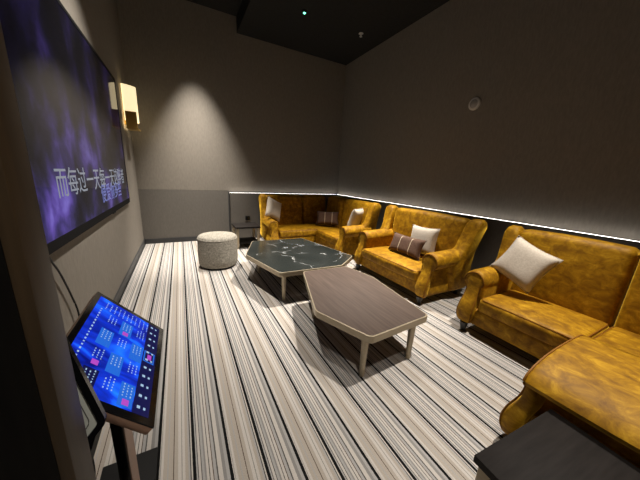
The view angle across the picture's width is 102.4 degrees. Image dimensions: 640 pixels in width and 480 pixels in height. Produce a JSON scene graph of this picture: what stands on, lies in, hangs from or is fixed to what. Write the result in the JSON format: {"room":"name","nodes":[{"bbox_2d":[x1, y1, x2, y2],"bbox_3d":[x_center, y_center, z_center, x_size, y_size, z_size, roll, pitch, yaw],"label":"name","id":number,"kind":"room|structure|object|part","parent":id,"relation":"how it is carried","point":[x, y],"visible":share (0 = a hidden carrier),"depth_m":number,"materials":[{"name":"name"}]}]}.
{"room":"karaoke room","nodes":[
{"label":"karaoke room","id":0,"kind":"room"},
{"bbox_2d":[49,0,143,333],"bbox_3d":[-1.702,-1.190,1.388,0.100,4.480,7.712,-4,16,-28],"label":"wall","id":1,"kind":"structure","parent":0,"point":[99,259],"depth_m":2.82,"materials":[{"name":"grey paint"}]},
{"bbox_2d":[0,240,60,479],"bbox_3d":[-0.632,-0.811,0.062,0.505,4.480,0.074,-4,16,-28],"label":"doorway","id":2,"kind":"structure","parent":1,"relation":"in","point":[26,447],"depth_m":0.40,"materials":[{"name":"brown wood"}]},
{"bbox_2d":[0,22,95,479],"bbox_3d":[-0.400,-0.828,0.184,0.020,4.480,0.076,-4,16,-28],"label":"door frame","id":3,"kind":"structure","parent":1,"relation":"attached to","point":[22,234],"depth_m":0.39,"materials":[{"name":"brown wood"}]},
{"bbox_2d":[0,0,129,254],"bbox_3d":[-2.179,-1.048,2.454,0.028,1.714,3.070,-4,16,-28],"label":"television","id":4,"kind":"object","parent":1,"relation":"attached to","point":[66,95],"visible":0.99,"depth_m":1.84,"materials":[{"name":"black plastic"}]},
{"bbox_2d":[50,258,95,475],"bbox_3d":[-1.385,0.624,1.425,0.081,0.978,1.075,-9,18,-41],"label":"power cable","id":5,"kind":"object","parent":4,"relation":"hanging from","point":[51,260],"visible":0.4,"depth_m":1.66,"materials":[{"name":"black plastic"}]},
{"bbox_2d":[113,239,144,302],"bbox_3d":[-1.757,0.932,1.928,0.015,0.100,7.697,-4,16,-28],"label":"baseboard","id":6,"kind":"structure","parent":1,"relation":"attached to","point":[121,289],"depth_m":3.49,"materials":[{"name":"grey"}]},
{"bbox_2d":[120,83,140,131],"bbox_3d":[-3.081,-2.139,4.185,0.195,0.645,0.326,-4,16,-28],"label":"wall sconce","id":7,"kind":"object","parent":1,"relation":"attached to","point":[131,117],"visible":1,"depth_m":4.09,"materials":[{"name":"beige glass"}]},
{"bbox_2d":[187,0,241,15],"bbox_3d":[-0.761,-3.489,1.334,2.026,0.100,7.812,-4,16,-28],"label":"ceiling","id":8,"kind":"structure","parent":0,"point":[231,7],"depth_m":4.73,"materials":[{"name":"black paint"}]},
{"bbox_2d":[116,0,345,238],"bbox_3d":[-1.482,-2.258,5.796,4.733,4.480,0.100,-4,16,-28],"label":"wall","id":9,"kind":"structure","parent":0,"point":[220,108],"depth_m":5.35,"materials":[{"name":"grey paint"}]},
{"bbox_2d":[145,236,197,243],"bbox_3d":[-2.834,-0.022,5.599,1.656,0.100,0.015,-4,16,-28],"label":"baseboard","id":10,"kind":"structure","parent":9,"relation":"attached to","point":[194,238],"depth_m":5.42,"materials":[{"name":"grey"}]},
{"bbox_2d":[228,191,230,231],"bbox_3d":[-2.050,-0.546,5.831,0.015,1.085,0.107,-4,16,-28],"label":"trim","id":11,"kind":"structure","parent":9,"relation":"attached to","point":[228,191],"depth_m":5.77,"materials":[{"name":"grey metal"}]},
{"bbox_2d":[230,193,335,237],"bbox_3d":[-0.826,-0.633,6.485,2.767,1.064,0.095,-4,16,-28],"label":"wall panel","id":12,"kind":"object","parent":9,"relation":"attached to","point":[242,205],"depth_m":5.95,"materials":[{"name":"grey paint"}]},
{"bbox_2d":[94,238,539,479],"bbox_3d":[0.207,0.837,3.045,4.733,0.050,7.812,-4,16,-28],"label":"floor","id":13,"kind":"structure","parent":0,"point":[252,386],"depth_m":1.92,"materials":[{"name":"carpet"}]},
{"bbox_2d":[66,292,163,479],"bbox_3d":[-0.759,0.635,0.939,0.335,1.247,0.705,-4,16,-28],"label":"kiosk","id":14,"kind":"object","parent":13,"relation":"on","point":[115,352],"visible":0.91,"depth_m":0.81,"materials":[{"name":"black"}]},
{"bbox_3d":[-0.599,0.394,0.556,0.206,0.581,0.014,-4,16,-28],"label":"panel","id":15,"kind":"part","parent":14,"relation":"part of","materials":[{"name":"black plastic"}]},
{"bbox_3d":[-0.600,0.390,0.555,0.182,0.535,0.008,-4,16,-28],"label":"panel","id":16,"kind":"part","parent":14,"relation":"part of","materials":[{"name":"grey laminate"}]},
{"bbox_3d":[-0.745,0.794,0.981,0.034,0.882,0.100,-4,16,-28],"label":"post","id":17,"kind":"part","parent":14,"relation":"part of","materials":[{"name":"black plastic"}]},
{"bbox_3d":[-0.882,1.209,1.154,0.240,0.018,0.490,-4,16,-28],"label":"plate","id":18,"kind":"part","parent":14,"relation":"part of","materials":[{"name":"black metal"}]},
{"bbox_2d":[197,231,237,269],"bbox_3d":[-1.665,0.159,4.208,0.608,0.526,0.608,-4,16,-28],"label":"ottoman","id":19,"kind":"object","parent":13,"relation":"on","point":[217,250],"visible":1,"depth_m":3.97,"materials":[{"name":"beige fabric"}]},
{"bbox_2d":[231,222,260,248],"bbox_3d":[-1.571,-0.105,5.465,0.500,0.450,0.500,-4,16,-28],"label":"side table","id":20,"kind":"object","parent":13,"relation":"on","point":[247,225],"visible":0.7,"depth_m":5.36,"materials":[{"name":"brown wood"}]},
{"bbox_3d":[-1.659,-0.024,5.192,0.048,0.415,0.048,-4,16,-28],"label":"leg","id":21,"kind":"part","parent":20,"relation":"part of","materials":[{"name":"beige metal"}]},
{"bbox_2d":[239,237,256,243],"bbox_3d":[-1.577,0.007,5.492,0.460,0.020,0.460,-4,16,-28],"label":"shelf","id":22,"kind":"object","parent":20,"relation":"attached to","point":[244,240],"depth_m":5.48,"materials":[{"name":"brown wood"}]},
{"bbox_3d":[-1.289,-0.053,5.388,0.048,0.415,0.048,-4,16,-28],"label":"leg","id":23,"kind":"part","parent":20,"relation":"part of","materials":[{"name":"beige metal"}]},
{"bbox_2d":[246,238,351,300],"bbox_3d":[-0.388,0.359,3.948,1.434,0.389,1.581,-4,16,-28],"label":"coffee table","id":24,"kind":"object","parent":13,"relation":"on","point":[284,258],"visible":0.9,"depth_m":3.64,"materials":[{"name":"black stone"}]},
{"bbox_3d":[-0.441,0.562,3.136,0.062,0.375,0.062,-4,16,-28],"label":"leg","id":25,"kind":"part","parent":24,"relation":"part of","materials":[{"name":"beige wood"}]},
{"bbox_2d":[259,194,380,254],"bbox_3d":[-0.108,-0.333,5.374,1.872,1.083,1.939,-4,16,-28],"label":"sofa","id":26,"kind":"object","parent":13,"relation":"on","point":[298,215],"visible":0.82,"depth_m":5.49,"materials":[{"name":"yellow fabric"}]},
{"bbox_3d":[-1.060,-0.227,5.413,0.210,0.503,0.590,-4,16,-28],"label":"arm","id":27,"kind":"part","parent":26,"relation":"part of","materials":[{"name":"yellow fabric"}]},
{"bbox_2d":[265,196,281,220],"bbox_3d":[-0.973,-0.653,5.409,0.193,0.553,0.561,13,17,35],"label":"cushion","id":28,"kind":"object","parent":26,"relation":"on","point":[273,209],"visible":1,"depth_m":5.32,"materials":[{"name":"fabric"}]},
{"bbox_3d":[-0.906,-0.114,5.158,0.156,0.490,0.168,-4,16,-28],"label":"arm post","id":29,"kind":"part","parent":26,"relation":"part of","materials":[{"name":"yellow fabric"}]},
{"bbox_3d":[-0.829,-0.642,5.877,0.888,0.770,0.262,-4,16,-28],"label":"backrest","id":30,"kind":"part","parent":26,"relation":"part of","materials":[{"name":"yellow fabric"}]},
{"bbox_3d":[-0.372,-0.102,5.894,1.725,0.180,0.790,-4,16,-28],"label":"frame","id":31,"kind":"part","parent":26,"relation":"part of","materials":[{"name":"yellow fabric"}]},
{"bbox_2d":[278,224,337,237],"bbox_3d":[-0.324,-0.240,5.776,1.430,0.180,0.645,-4,16,-28],"label":"seat cushion","id":32,"kind":"object","parent":26,"relation":"on","point":[284,230],"depth_m":5.49,"materials":[{"name":"yellow fabric"}]},
{"bbox_3d":[-0.161,-0.693,6.229,0.600,0.770,0.262,-4,16,-28],"label":"backrest","id":33,"kind":"part","parent":26,"relation":"part of","materials":[{"name":"yellow fabric"}]},
{"bbox_2d":[316,211,338,224],"bbox_3d":[0.168,-0.495,5.782,0.505,0.295,0.170,3,14,0],"label":"cushion","id":34,"kind":"object","parent":26,"relation":"on","point":[323,217],"visible":1,"depth_m":5.73,"materials":[{"name":"brown fabric"}]},
{"bbox_2d":[316,228,339,244],"bbox_3d":[0.371,-0.093,5.321,0.645,0.180,0.854,-4,16,-28],"label":"seat cushion","id":35,"kind":"object","parent":26,"relation":"on","point":[330,236],"depth_m":5.20,"materials":[{"name":"yellow fabric"}]},
{"bbox_3d":[0.477,0.074,5.355,0.790,0.180,1.025,-4,16,-28],"label":"frame","id":36,"kind":"part","parent":26,"relation":"part of","materials":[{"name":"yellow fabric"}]},
{"bbox_3d":[0.381,-0.634,6.100,0.262,0.770,0.694,-4,16,-28],"label":"backrest","id":37,"kind":"part","parent":26,"relation":"part of","materials":[{"name":"yellow fabric"}]},
{"bbox_3d":[0.373,0.033,4.739,0.168,0.519,0.156,-4,16,-28],"label":"arm post","id":38,"kind":"part","parent":26,"relation":"part of","materials":[{"name":"yellow fabric"}]},
{"bbox_2d":[347,208,363,225],"bbox_3d":[0.701,-0.420,5.041,0.210,0.428,0.466,12,16,32],"label":"cushion","id":39,"kind":"object","parent":26,"relation":"on","point":[355,218],"visible":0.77,"depth_m":4.90,"materials":[{"name":"fabric"}]},
{"bbox_3d":[0.786,-0.440,5.391,0.262,0.770,0.948,-4,16,-28],"label":"backrest","id":40,"kind":"part","parent":26,"relation":"part of","materials":[{"name":"yellow fabric"}]},
{"bbox_3d":[0.658,-0.029,4.866,0.590,0.533,0.210,-4,16,-28],"label":"arm","id":41,"kind":"part","parent":26,"relation":"part of","materials":[{"name":"yellow fabric"}]},
{"bbox_2d":[303,267,427,376],"bbox_3d":[0.296,0.713,2.642,0.978,0.391,1.388,-4,16,-28],"label":"coffee table","id":42,"kind":"object","parent":13,"relation":"on","point":[354,302],"visible":1,"depth_m":2.30,"materials":[{"name":"brown wood"}]},
{"bbox_3d":[0.337,0.883,1.985,0.062,0.377,0.062,-4,16,-28],"label":"leg","id":43,"kind":"part","parent":42,"relation":"part of","materials":[{"name":"beige wood"}]},
{"bbox_3d":[0.777,0.850,2.211,0.062,0.377,0.062,-4,16,-28],"label":"leg","id":44,"kind":"part","parent":42,"relation":"part of","materials":[{"name":"beige metal"}]},
{"bbox_2d":[354,205,486,303],"bbox_3d":[1.334,0.104,3.889,0.915,1.083,1.712,-4,16,-28],"label":"loveseat","id":45,"kind":"object","parent":13,"relation":"on","point":[445,269],"visible":0.9,"depth_m":3.51,"materials":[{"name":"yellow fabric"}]},
{"bbox_3d":[0.688,0.142,4.319,0.168,0.534,0.156,-4,16,-28],"label":"arm post","id":46,"kind":"part","parent":45,"relation":"part of","materials":[{"name":"yellow fabric"}]},
{"bbox_3d":[0.963,0.073,4.465,0.590,0.548,0.235,-4,16,-28],"label":"arm","id":47,"kind":"part","parent":45,"relation":"part of","materials":[{"name":"yellow fabric"}]},
{"bbox_2d":[362,246,422,280],"bbox_3d":[1.222,0.303,3.882,0.665,0.180,1.130,-4,16,-28],"label":"seat cushion","id":48,"kind":"object","parent":45,"relation":"on","point":[404,266],"depth_m":3.69,"materials":[{"name":"yellow fabric"}]},
{"bbox_3d":[1.318,0.455,3.976,0.790,0.180,1.400,-4,16,-28],"label":"frame","id":49,"kind":"part","parent":45,"relation":"part of","materials":[{"name":"yellow fabric"}]},
{"bbox_2d":[388,232,426,260],"bbox_3d":[1.284,0.078,3.843,0.184,0.282,0.625,-5,16,-28],"label":"cushion","id":50,"kind":"object","parent":45,"relation":"on","point":[409,246],"visible":1,"depth_m":3.74,"materials":[{"name":"brown fabric"}]},
{"bbox_3d":[1.255,0.761,3.258,0.080,0.100,0.080,-4,16,-28],"label":"leg","id":51,"kind":"part","parent":45,"relation":"part of","materials":[{"name":"black wood"}]},
{"bbox_3d":[1.304,0.449,3.193,0.168,0.534,0.156,-4,16,-28],"label":"arm post","id":52,"kind":"part","parent":45,"relation":"part of","materials":[{"name":"yellow fabric"}]},
{"bbox_2d":[411,224,439,254],"bbox_3d":[1.518,0.008,3.800,0.161,0.441,0.500,-5,16,-29],"label":"cushion","id":53,"kind":"object","parent":45,"relation":"on","point":[430,235],"visible":0.59,"depth_m":3.68,"materials":[{"name":"fabric"}]},
{"bbox_3d":[1.629,-0.057,4.007,0.262,0.770,1.280,-4,16,-28],"label":"backrest","id":54,"kind":"part","parent":45,"relation":"part of","materials":[{"name":"yellow fabric"}]},
{"bbox_3d":[1.590,0.386,3.319,0.590,0.548,0.235,-4,16,-28],"label":"arm","id":55,"kind":"part","parent":45,"relation":"part of","materials":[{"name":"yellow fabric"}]},
{"bbox_2d":[456,225,639,468],"bbox_3d":[1.848,0.620,1.891,1.895,1.083,1.852,-4,16,-28],"label":"sofa","id":56,"kind":"object","parent":13,"relation":"on","point":[587,371],"visible":0.95,"depth_m":2.12,"materials":[{"name":"yellow fabric"}]},
{"bbox_3d":[1.518,0.905,2.726,0.080,0.100,0.080,-4,16,-28],"label":"leg","id":57,"kind":"part","parent":56,"relation":"part of","materials":[{"name":"black wood"}]},
{"bbox_3d":[1.564,0.599,2.679,0.168,0.519,0.156,-4,16,-28],"label":"arm post","id":58,"kind":"part","parent":56,"relation":"part of","materials":[{"name":"yellow fabric"}]},
{"bbox_3d":[1.840,0.532,2.824,0.590,0.533,0.210,-4,16,-28],"label":"arm","id":59,"kind":"part","parent":56,"relation":"part of","materials":[{"name":"yellow fabric"}]},
{"bbox_3d":[2.085,0.847,2.534,0.790,0.180,0.940,-4,16,-28],"label":"frame","id":60,"kind":"part","parent":56,"relation":"part of","materials":[{"name":"yellow fabric"}]},
{"bbox_3d":[1.175,0.941,1.486,0.179,0.421,0.153,-4,16,-28],"label":"arm post","id":61,"kind":"part","parent":56,"relation":"part of","materials":[{"name":"yellow fabric"}]},
{"bbox_2d":[489,235,563,293],"bbox_3d":[2.029,0.237,2.571,0.224,0.522,0.532,-4,15,-25],"label":"cushion","id":62,"kind":"object","parent":56,"relation":"on","point":[523,263],"visible":0.99,"depth_m":2.51,"materials":[{"name":"fabric"}]},
{"bbox_2d":[478,290,608,346],"bbox_3d":[2.035,0.708,2.398,0.645,0.180,0.769,-4,16,-28],"label":"seat cushion","id":63,"kind":"object","parent":56,"relation":"on","point":[547,321],"depth_m":2.29,"materials":[{"name":"yellow fabric"}]},
{"bbox_3d":[2.400,0.337,2.559,0.262,0.770,0.863,-4,16,-28],"label":"backrest","id":64,"kind":"part","parent":56,"relation":"part of","materials":[{"name":"yellow fabric"}]},
{"bbox_3d":[1.534,0.909,1.317,0.766,0.504,0.590,-4,16,-28],"label":"arm","id":65,"kind":"part","parent":56,"relation":"part of","materials":[{"name":"yellow fabric"}]},
{"bbox_3d":[2.076,1.078,1.589,1.675,0.180,0.790,-4,16,-28],"label":"frame","id":66,"kind":"part","parent":56,"relation":"part of","materials":[{"name":"yellow fabric"}]},
{"bbox_2d":[596,327,639,356],"bbox_3d":[2.231,0.882,1.728,0.945,0.180,0.645,-4,16,-28],"label":"seat cushion","id":67,"kind":"object","parent":56,"relation":"on","point":[627,339],"depth_m":1.98,"materials":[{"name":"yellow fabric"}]},
{"bbox_3d":[2.759,0.523,1.873,0.262,0.770,0.694,-4,16,-28],"label":"backrest","id":68,"kind":"part","parent":56,"relation":"part of","materials":[{"name":"yellow fabric"}]},
{"bbox_2d":[473,409,639,479],"bbox_3d":[0.987,1.133,0.949,0.570,0.450,0.580,-3,15,-24],"label":"side table","id":69,"kind":"object","parent":13,"relation":"on","point":[549,446],"visible":1,"depth_m":1.04,"materials":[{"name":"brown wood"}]},
{"bbox_3d":[0.660,1.104,1.072,0.048,0.415,0.048,-3,15,-24],"label":"leg","id":70,"kind":"part","parent":69,"relation":"part of","materials":[{"name":"beige metal"}]},
{"bbox_2d":[236,0,449,64],"bbox_3d":[1.321,-3.515,2.467,2.707,0.380,7.812,-4,16,-28],"label":"ceiling","id":71,"kind":"structure","parent":0,"point":[329,30],"depth_m":4.63,"materials":[{"name":"black paint"}]},
{"bbox_2d":[338,0,639,241],"bbox_3d":[2.388,-1.507,3.541,0.100,4.480,7.712,-4,16,-28],"label":"wall","id":72,"kind":"structure","parent":0,"point":[552,140],"depth_m":3.33,"materials":[{"name":"grey paint"}]},
{"bbox_2d":[468,97,480,110],"bbox_3d":[2.202,-1.947,3.677,0.041,0.170,0.170,-4,16,-28],"label":"wall speaker","id":73,"kind":"object","parent":72,"relation":"attached to","point":[475,102],"visible":1,"depth_m":3.66,"materials":[{"name":"grey plastic"}]},
{"bbox_2d":[470,99,477,107],"bbox_3d":[2.193,-1.946,3.672,0.019,0.132,0.132,-4,16,-28],"label":"grille","id":74,"kind":"object","parent":73,"relation":"attached to","point":[474,102],"depth_m":3.66,"materials":[{"name":"grey"}]},
{"bbox_2d":[336,194,639,326],"bbox_3d":[2.217,0.156,3.902,0.095,1.064,7.712,-4,16,-28],"label":"trim","id":75,"kind":"structure","parent":72,"relation":"attached to","point":[486,253],"depth_m":3.53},
{"bbox_2d":[337,194,638,241],"bbox_3d":[2.238,-0.343,3.721,0.018,0.010,7.617,-4,16,-28],"label":"light strip","id":76,"kind":"object","parent":72,"relation":"attached to","point":[337,194],"visible":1,"depth_m":3.20,"materials":[{"name":"white plastic"}]}
]}

